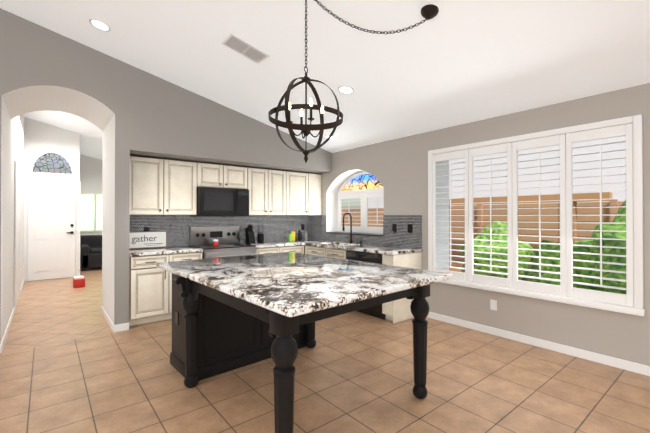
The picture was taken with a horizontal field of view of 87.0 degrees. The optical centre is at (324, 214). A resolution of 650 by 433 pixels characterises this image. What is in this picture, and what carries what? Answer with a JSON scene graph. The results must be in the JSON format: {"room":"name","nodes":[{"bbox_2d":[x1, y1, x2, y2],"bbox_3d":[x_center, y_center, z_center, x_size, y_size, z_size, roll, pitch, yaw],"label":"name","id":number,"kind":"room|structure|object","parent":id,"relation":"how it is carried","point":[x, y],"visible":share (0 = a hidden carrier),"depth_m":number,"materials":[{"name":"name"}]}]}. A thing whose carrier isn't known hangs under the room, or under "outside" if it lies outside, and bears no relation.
{"room":"kitchen","nodes":[
{"label":"kitchen","id":0,"kind":"room"},
{"bbox_2d":[10,114,25,315],"bbox_3d":[-5.216,-0.953,5.740,0.150,4.700,3.850,0,0,-39],"label":"wall","id":1,"kind":"structure","parent":0,"point":[18,124],"depth_m":5.37,"materials":[{"name":"white paint"}]},
{"bbox_2d":[13,161,20,312],"bbox_3d":[-4.707,0.321,5.244,0.021,2.145,1.120,0,0,-39],"label":"door frame","id":2,"kind":"structure","parent":1,"relation":"attached to","point":[17,198],"depth_m":5.12,"materials":[{"name":"white wood"}]},
{"bbox_2d":[26,117,69,241],"bbox_3d":[-6.024,-0.943,7.467,0.780,4.700,0.150,0,0,-39],"label":"wall","id":3,"kind":"structure","parent":0,"point":[31,139],"depth_m":7.36,"materials":[{"name":"white paint"}]},
{"bbox_2d":[27,183,75,280],"bbox_3d":[-5.897,0.379,7.414,0.812,2.044,0.074,0,0,-39],"label":"front door","id":4,"kind":"structure","parent":3,"relation":"in","point":[51,244],"depth_m":7.40,"materials":[{"name":"white wood"}]},
{"bbox_2d":[30,151,73,175],"bbox_3d":[-5.915,-1.113,7.445,0.760,0.530,0.024,0,0,-39],"label":"window","id":5,"kind":"structure","parent":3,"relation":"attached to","point":[51,163],"depth_m":7.43,"materials":[{"name":"white"}]},
{"bbox_2d":[24,179,80,280],"bbox_3d":[-5.916,0.335,7.437,0.990,2.145,0.021,0,0,-39],"label":"door frame","id":6,"kind":"structure","parent":3,"relation":"attached to","point":[78,184],"depth_m":7.52,"materials":[{"name":"white wood"}]},
{"bbox_2d":[0,8,129,344],"bbox_3d":[-4.995,-0.972,2.714,5.890,4.700,1.120,0,0,-39],"label":"wall","id":7,"kind":"structure","parent":0,"point":[42,68],"depth_m":3.99,"materials":[{"name":"grey paint"}]},
{"bbox_2d":[130,156,196,215],"bbox_3d":[-2.293,-0.369,4.776,0.901,0.760,0.326,0,0,-39],"label":"upper cabinet","id":8,"kind":"object","parent":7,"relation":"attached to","point":[193,210],"depth_m":4.66,"materials":[{"name":"beige wood"}]},
{"bbox_2d":[129,215,421,248],"bbox_3d":[-0.708,0.243,4.651,3.204,0.462,2.518,0,0,-39],"label":"backsplash","id":9,"kind":"structure","parent":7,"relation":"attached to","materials":[{"name":"tile"}]},
{"bbox_2d":[70,131,81,271],"bbox_3d":[-6.506,-0.935,8.810,0.150,4.700,2.840,0,0,-39],"label":"wall","id":10,"kind":"structure","parent":0,"point":[75,156],"depth_m":7.71,"materials":[{"name":"white paint"}]},
{"bbox_2d":[82,155,102,234],"bbox_3d":[-6.007,-0.920,11.158,3.890,4.700,0.150,0,0,-39],"label":"wall","id":11,"kind":"structure","parent":0,"point":[92,167],"depth_m":10.26,"materials":[{"name":"white paint"}]},
{"bbox_2d":[80,192,101,231],"bbox_3d":[-6.901,-0.050,10.295,1.200,1.170,0.050,0,0,-39],"label":"living room window","id":12,"kind":"structure","parent":11,"relation":"in","point":[90,212],"depth_m":10.24,"materials":[{"name":"white"}]},
{"bbox_2d":[197,180,240,215],"bbox_3d":[-1.681,-0.211,5.200,0.573,0.484,0.440,0,0,-39],"label":"microwave","id":13,"kind":"object","parent":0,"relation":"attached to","point":[213,199],"depth_m":5.06,"materials":[{"name":"black metal"}]},
{"bbox_2d":[197,162,248,183],"bbox_3d":[-1.636,-0.568,5.312,0.793,0.355,0.326,0,0,-39],"label":"upper cabinet","id":14,"kind":"object","parent":0,"relation":"attached to","point":[224,174],"depth_m":5.19,"materials":[{"name":"beige wood"}]},
{"bbox_2d":[130,65,331,246],"bbox_3d":[-1.332,-0.954,5.699,3.560,4.700,1.120,0,0,-39],"label":"wall","id":15,"kind":"structure","parent":0,"point":[170,121],"depth_m":4.70,"materials":[{"name":"grey paint"}]},
{"bbox_2d":[241,184,252,215],"bbox_3d":[-1.390,-0.209,5.437,0.238,0.484,0.440,0,0,-39],"label":"upper cabinet","id":16,"kind":"object","parent":0,"relation":"attached to","point":[246,189],"depth_m":5.36,"materials":[{"name":"beige wood"}]},
{"bbox_2d":[249,168,288,215],"bbox_3d":[-1.027,-0.363,5.808,0.780,0.760,0.326,0,0,-39],"label":"upper cabinet","id":17,"kind":"object","parent":0,"relation":"attached to","point":[270,187],"depth_m":5.70,"materials":[{"name":"beige wood"}]},
{"bbox_2d":[289,172,308,215],"bbox_3d":[-0.609,-0.361,6.149,0.535,0.760,0.326,0,0,-39],"label":"upper cabinet","id":18,"kind":"object","parent":0,"relation":"attached to","point":[298,182],"depth_m":6.07,"materials":[{"name":"beige wood"}]},
{"bbox_2d":[0,268,649,432],"bbox_3d":[-3.065,1.411,3.189,9.500,0.060,16.200,0,0,-39],"label":"floor","id":19,"kind":"structure","parent":0,"point":[354,371],"depth_m":2.79,"materials":[{"name":"tile"}]},
{"bbox_2d":[73,275,84,287],"bbox_3d":[-4.752,1.301,6.620,0.180,0.198,0.250,0,0,-39],"label":"toy box","id":20,"kind":"object","parent":19,"relation":"on","point":[78,281],"visible":1,"depth_m":6.53,"materials":[{"name":"red plastic"}]},
{"bbox_2d":[80,235,101,270],"bbox_3d":[-5.965,0.992,9.116,0.970,0.850,0.950,0,0,-39],"label":"sofa","id":21,"kind":"object","parent":19,"relation":"on","point":[90,251],"visible":0.4,"depth_m":8.69,"materials":[{"name":"grey leather"}]},
{"bbox_2d":[129,252,196,326],"bbox_3d":[-2.207,0.953,4.651,0.887,0.875,0.616,0,0,-39],"label":"base cabinet","id":22,"kind":"object","parent":19,"relation":"on","point":[150,286],"depth_m":4.29,"materials":[{"name":"beige wood"}]},
{"bbox_2d":[129,240,336,255],"bbox_3d":[-1.232,0.493,5.293,3.203,0.049,0.857,0,0,-39],"label":"countertop","id":23,"kind":"structure","parent":22,"relation":"on","point":[264,243],"depth_m":5.08,"materials":[{"name":"white stone"}]},
{"bbox_2d":[185,244,260,258],"bbox_3d":[-1.535,0.941,5.154,0.918,0.905,0.683,0,0,-39],"label":"stove","id":24,"kind":"object","parent":19,"relation":"on","point":[254,249],"depth_m":4.86,"materials":[{"name":"silver metal"}]},
{"bbox_2d":[261,248,284,253],"bbox_3d":[-1.061,0.958,5.585,0.489,0.875,0.616,0,0,-39],"label":"base cabinet","id":25,"kind":"object","parent":19,"relation":"on","point":[263,250],"depth_m":5.38,"materials":[{"name":"beige wood"}]},
{"bbox_2d":[285,244,300,252],"bbox_3d":[-0.756,0.960,5.834,0.535,0.875,0.616,0,0,-39],"label":"base cabinet","id":26,"kind":"object","parent":19,"relation":"on","point":[296,248],"depth_m":5.66,"materials":[{"name":"beige wood"}]},
{"bbox_2d":[160,268,429,432],"bbox_3d":[-0.340,0.936,2.851,1.501,0.887,1.933,0,0,-41],"label":"kitchen island","id":27,"kind":"object","parent":19,"relation":"on","point":[231,313],"depth_m":2.70,"materials":[{"name":"wood"}]},
{"bbox_2d":[156,252,451,319],"bbox_3d":[-0.300,0.470,2.881,1.511,0.042,2.120,0,0,-41],"label":"island countertop","id":28,"kind":"structure","parent":27,"relation":"on","point":[292,284],"depth_m":2.38,"materials":[{"name":"white stone"}]},
{"bbox_2d":[301,244,328,256],"bbox_3d":[0.055,0.959,5.710,0.676,0.875,0.639,0,0,-39],"label":"base cabinet","id":29,"kind":"object","parent":19,"relation":"on","point":[311,249],"depth_m":5.55,"materials":[{"name":"beige wood"}]},
{"bbox_2d":[329,248,340,258],"bbox_3d":[0.374,0.957,5.365,0.619,0.875,0.534,0,0,-39],"label":"base cabinet","id":30,"kind":"object","parent":19,"relation":"on","point":[333,252],"depth_m":5.15,"materials":[{"name":"beige wood"}]},
{"bbox_2d":[341,248,412,319],"bbox_3d":[0.732,0.954,4.925,0.619,0.875,0.729,0,0,-39],"label":"base cabinet","id":31,"kind":"object","parent":19,"relation":"on","point":[400,307],"depth_m":4.47,"materials":[{"name":"beige wood"}]},
{"bbox_2d":[346,250,385,319],"bbox_3d":[0.735,0.955,4.882,0.654,0.873,0.660,0,0,-39],"label":"dishwasher","id":32,"kind":"object","parent":31,"relation":"in","point":[369,256],"depth_m":4.62,"materials":[{"name":"black metal"}]},
{"bbox_2d":[317,240,422,255],"bbox_3d":[0.562,0.545,5.125,0.632,0.135,1.670,0,0,-39],"label":"countertop","id":33,"kind":"structure","parent":31,"relation":"on","point":[387,249],"depth_m":4.82,"materials":[{"name":"white stone"}]},
{"bbox_2d":[342,213,360,243],"bbox_3d":[0.413,0.227,5.566,0.210,0.505,0.326,0,0,-39],"label":"faucet","id":34,"kind":"object","parent":33,"relation":"on","point":[343,227],"depth_m":5.65,"materials":[{"name":"black metal"}]},
{"bbox_2d":[0,0,649,159],"bbox_3d":[-3.065,-2.159,3.211,9.500,2.252,16.200,0,0,-39],"label":"ceiling","id":35,"kind":"structure","parent":0,"point":[454,63],"depth_m":3.22,"materials":[{"name":"white paint"}]},
{"bbox_2d":[89,18,110,31],"bbox_3d":[-2.248,-1.887,3.424,0.185,0.046,0.188,0,0,-39],"label":"recessed light","id":36,"kind":"object","parent":35,"relation":"in","point":[99,24],"visible":1,"depth_m":3.42,"materials":[{"name":"white"}]},
{"bbox_2d":[221,33,269,63],"bbox_3d":[-0.791,-1.641,3.423,0.412,0.098,0.240,0,0,-39],"label":"ceiling vent","id":37,"kind":"object","parent":35,"relation":"in","point":[233,42],"visible":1,"depth_m":3.41,"materials":[{"name":"white metal"}]},
{"bbox_2d":[268,0,342,162],"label":"chandelier","id":38,"kind":"object","parent":35,"relation":"hanging from","point":[305,128],"depth_m":2.47,"materials":[{"name":"brown metal"}]},
{"bbox_2d":[324,135,335,139],"bbox_3d":[0.082,-1.212,5.421,0.185,0.046,0.188,0,0,-39],"label":"recessed light","id":39,"kind":"object","parent":35,"relation":"in","point":[331,138],"visible":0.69,"depth_m":5.41,"materials":[{"name":"white plastic"}]},
{"bbox_2d":[338,86,353,94],"bbox_3d":[0.238,-1.405,3.885,0.185,0.046,0.188,0,0,-39],"label":"recessed light","id":40,"kind":"object","parent":35,"relation":"in","point":[347,90],"visible":1,"depth_m":3.88,"materials":[{"name":"white"}]},
{"bbox_2d":[314,0,438,34],"label":"chain","id":41,"kind":"object","parent":35,"relation":"hanging from","point":[429,11],"depth_m":2.51,"materials":[{"name":"brown metal"}]},
{"bbox_2d":[313,83,649,365],"bbox_3d":[2.559,-0.117,3.461,0.350,3.000,9.500,0,0,-39],"label":"wall","id":42,"kind":"structure","parent":0,"point":[397,169],"depth_m":3.77,"materials":[{"name":"grey paint"}]},
{"bbox_2d":[309,173,324,215],"bbox_3d":[-0.302,-0.359,6.398,0.371,0.760,0.326,0,0,-39],"label":"upper cabinet","id":43,"kind":"object","parent":42,"relation":"attached to","point":[315,180],"depth_m":6.29,"materials":[{"name":"beige wood"}]},
{"bbox_2d":[326,171,383,236],"bbox_3d":[0.573,-0.196,5.854,0.334,1.085,1.376,0,0,-39],"label":"arched window","id":44,"kind":"structure","parent":42,"relation":"in","point":[364,186],"depth_m":5.96,"materials":[{"name":"white"}]},
{"bbox_2d":[490,299,496,310],"bbox_3d":[1.935,1.043,3.934,0.009,0.115,0.075,0,0,-39],"label":"outlet","id":45,"kind":"object","parent":42,"relation":"attached to","point":[493,304],"visible":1,"depth_m":3.93,"materials":[{"name":"white plastic"}]},
{"bbox_2d":[428,114,645,315],"bbox_3d":[2.186,0.013,3.865,0.417,1.725,2.140,0,0,-39],"label":"window shutters","id":46,"kind":"object","parent":42,"relation":"attached to","point":[631,300],"visible":0.9,"depth_m":3.48,"materials":[{"name":"white wood"}]},
{"label":"outside","id":47,"kind":"structure","parent":0,"visible":0},
{"bbox_3d":[7.982,1.462,8.194,14.050,0.060,20.000,0,0,-39],"label":"ground","id":48,"kind":"structure","parent":47,"visible":0},
{"bbox_2d":[342,192,623,271],"bbox_3d":[5.207,0.578,5.937,0.130,1.680,20.000,0,0,-39],"label":"fence","id":49,"kind":"object","parent":48,"relation":"on","point":[485,210],"visible":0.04,"depth_m":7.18,"materials":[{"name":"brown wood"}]},
{"bbox_2d":[460,220,533,279],"bbox_3d":[3.407,0.885,6.771,1.203,1.538,1.184,0,0,-39],"label":"bush","id":50,"kind":"object","parent":48,"relation":"on","point":[500,250],"visible":0.42,"depth_m":6.46,"materials":[{"name":"green plant"}]},
{"bbox_2d":[368,136,625,207],"bbox_3d":[8.118,-0.677,8.317,0.300,4.220,20.000,0,0,-39],"label":"sky","id":51,"kind":"structure","parent":48,"relation":"on","point":[372,202],"depth_m":10.06,"materials":[{"name":"white"}]},
{"bbox_2d":[520,239,592,289],"bbox_3d":[3.035,0.897,4.407,0.961,1.162,1.004,0,0,-39],"label":"bush","id":52,"kind":"object","parent":48,"relation":"on","point":[555,261],"visible":0.27,"depth_m":4.22,"materials":[{"name":"green plant"}]},
{"bbox_2d":[576,229,625,293],"bbox_3d":[3.532,0.794,3.861,1.196,1.418,1.210,0,0,-39],"label":"bush","id":53,"kind":"object","parent":48,"relation":"on","point":[617,243],"visible":0.21,"depth_m":3.88,"materials":[{"name":"green plant"}]},
{"bbox_2d":[590,200,625,239],"bbox_3d":[4.737,0.693,4.987,1.430,2.038,1.429,0,0,-39],"label":"bush","id":54,"kind":"object","parent":48,"relation":"on","point":[617,219],"visible":0.06,"depth_m":5.18,"materials":[{"name":"green plant"}]},
{"bbox_3d":[-0.978,-0.985,0.486,9.600,4.700,9.650,0,0,-39],"label":"wall","id":55,"kind":"structure","parent":0,"visible":0},
{"bbox_2d":[0,278,24,352],"bbox_3d":[-4.747,1.351,5.279,0.014,0.085,4.833,0,0,-39],"label":"baseboard","id":56,"kind":"structure","parent":55,"relation":"attached to","point":[13,312],"depth_m":4.12,"materials":[{"name":"white wood"}]},
{"bbox_2d":[101,306,117,331],"bbox_3d":[-2.823,1.346,4.461,0.038,0.085,1.133,0,0,-39],"label":"baseboard","id":57,"kind":"structure","parent":55,"relation":"attached to","point":[114,328],"depth_m":4.23,"materials":[{"name":"white wood"}]},
{"bbox_2d":[427,312,649,375],"bbox_3d":[3.378,1.332,2.160,0.012,0.085,6.465,0,0,-39],"label":"baseboard","id":58,"kind":"structure","parent":55,"relation":"attached to","point":[605,359],"depth_m":3.48,"materials":[{"name":"white wood"}]}
]}

